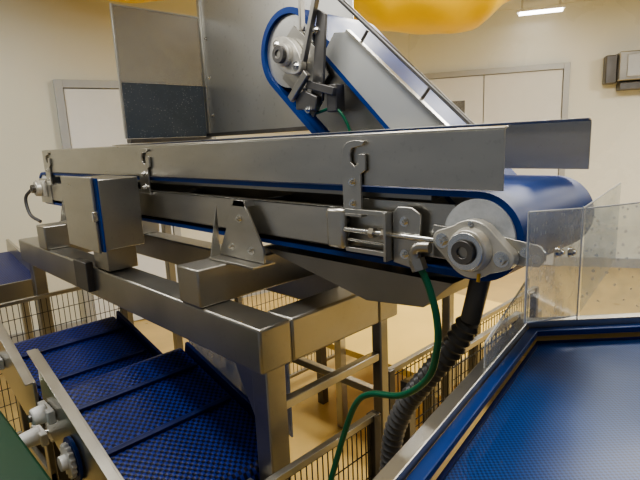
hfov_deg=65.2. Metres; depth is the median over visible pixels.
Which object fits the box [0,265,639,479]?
floor
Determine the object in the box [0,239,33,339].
conveyor
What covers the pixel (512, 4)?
ceiling
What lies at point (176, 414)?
conveyor
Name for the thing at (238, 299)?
wire fence
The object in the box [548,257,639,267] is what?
baseboard
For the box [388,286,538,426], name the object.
wire fence
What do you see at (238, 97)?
hood
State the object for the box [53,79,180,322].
door
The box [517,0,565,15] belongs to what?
ceiling light
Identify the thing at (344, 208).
conveyor
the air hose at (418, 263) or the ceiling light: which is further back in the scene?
the ceiling light
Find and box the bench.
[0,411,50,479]
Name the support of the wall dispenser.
attached to the wall at (583, 33)
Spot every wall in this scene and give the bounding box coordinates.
[0,0,408,334]
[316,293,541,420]
[409,0,639,258]
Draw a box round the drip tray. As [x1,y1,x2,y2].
[264,245,468,306]
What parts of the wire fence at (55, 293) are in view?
fence rail, fence post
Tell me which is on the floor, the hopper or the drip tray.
the hopper
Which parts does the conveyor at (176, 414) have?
plate, rail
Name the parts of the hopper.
cross arm, leg, leg, rail, leg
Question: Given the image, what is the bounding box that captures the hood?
[196,0,353,132]
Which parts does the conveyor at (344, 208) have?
tail frame plate, frame, frame, takeup plate, takeup rail, tension rod, takeup rail, takeup plate, takeup plate, mount arm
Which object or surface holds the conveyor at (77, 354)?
on the floor
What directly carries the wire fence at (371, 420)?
on the floor
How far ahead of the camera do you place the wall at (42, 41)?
4.54 m
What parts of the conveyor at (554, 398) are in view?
panel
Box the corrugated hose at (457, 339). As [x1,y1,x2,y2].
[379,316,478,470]
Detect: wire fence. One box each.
[0,286,127,434]
[234,290,334,378]
[265,410,381,479]
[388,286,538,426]
[400,311,523,445]
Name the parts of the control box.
box lid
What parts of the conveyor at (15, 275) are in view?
plate, frame, leg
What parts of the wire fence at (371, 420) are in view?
fence post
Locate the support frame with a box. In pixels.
[19,221,396,479]
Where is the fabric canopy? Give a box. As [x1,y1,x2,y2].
[108,0,509,34]
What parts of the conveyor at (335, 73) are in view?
scraper arm, head plate, scraper arm, scraper arm, frame, guard rail, leg, leg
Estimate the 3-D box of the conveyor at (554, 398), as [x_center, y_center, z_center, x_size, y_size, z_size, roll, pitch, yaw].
[0.955,0.770,0.707,2.062,1.632,1.674,-13,16,-43]
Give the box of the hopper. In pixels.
[109,0,353,428]
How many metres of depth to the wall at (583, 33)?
6.14 m
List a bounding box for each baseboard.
[9,290,270,342]
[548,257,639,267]
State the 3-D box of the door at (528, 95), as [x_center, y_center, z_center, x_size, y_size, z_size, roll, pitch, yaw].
[2.208,-0.917,6.549,1.820,2.540,0.090,1,12,17]
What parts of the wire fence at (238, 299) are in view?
fence post, fence rail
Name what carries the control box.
on the support frame
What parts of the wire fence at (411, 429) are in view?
fence post, fence rail, fence post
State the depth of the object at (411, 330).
3.31 m
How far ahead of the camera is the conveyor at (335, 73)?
1.90 m
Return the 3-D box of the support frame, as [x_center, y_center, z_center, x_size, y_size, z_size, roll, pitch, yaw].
[-0.762,0.615,2.545,0.680,1.363,2.395,-13,16,-43]
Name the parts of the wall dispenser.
housing door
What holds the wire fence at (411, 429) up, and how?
on the floor
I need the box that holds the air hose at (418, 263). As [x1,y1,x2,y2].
[328,241,441,479]
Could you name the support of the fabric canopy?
hanging from the ceiling
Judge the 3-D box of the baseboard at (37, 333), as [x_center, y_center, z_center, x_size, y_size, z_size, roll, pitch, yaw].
[-2.261,0.834,4.951,8.380,0.120,0.020,-9,13,-31]
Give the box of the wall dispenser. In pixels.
[602,50,639,90]
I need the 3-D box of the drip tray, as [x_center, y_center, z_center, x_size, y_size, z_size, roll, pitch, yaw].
[0.216,0.070,1.557,0.440,0.095,0.700,-13,16,-43]
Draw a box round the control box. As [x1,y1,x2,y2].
[60,175,144,271]
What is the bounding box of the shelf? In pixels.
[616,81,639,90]
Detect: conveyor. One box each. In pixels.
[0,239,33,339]
[0,311,162,479]
[24,117,593,324]
[26,342,292,479]
[261,0,516,402]
[372,182,639,479]
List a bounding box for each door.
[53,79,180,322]
[423,62,570,266]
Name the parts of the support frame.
leg, leg, leg, rail, rail, leg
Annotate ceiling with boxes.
[496,0,590,10]
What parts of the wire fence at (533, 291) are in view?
fence post, fence rail, fence post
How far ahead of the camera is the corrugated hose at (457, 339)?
1.32 m
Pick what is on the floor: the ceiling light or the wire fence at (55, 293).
the wire fence at (55, 293)
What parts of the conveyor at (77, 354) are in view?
plate, leg, leg, rail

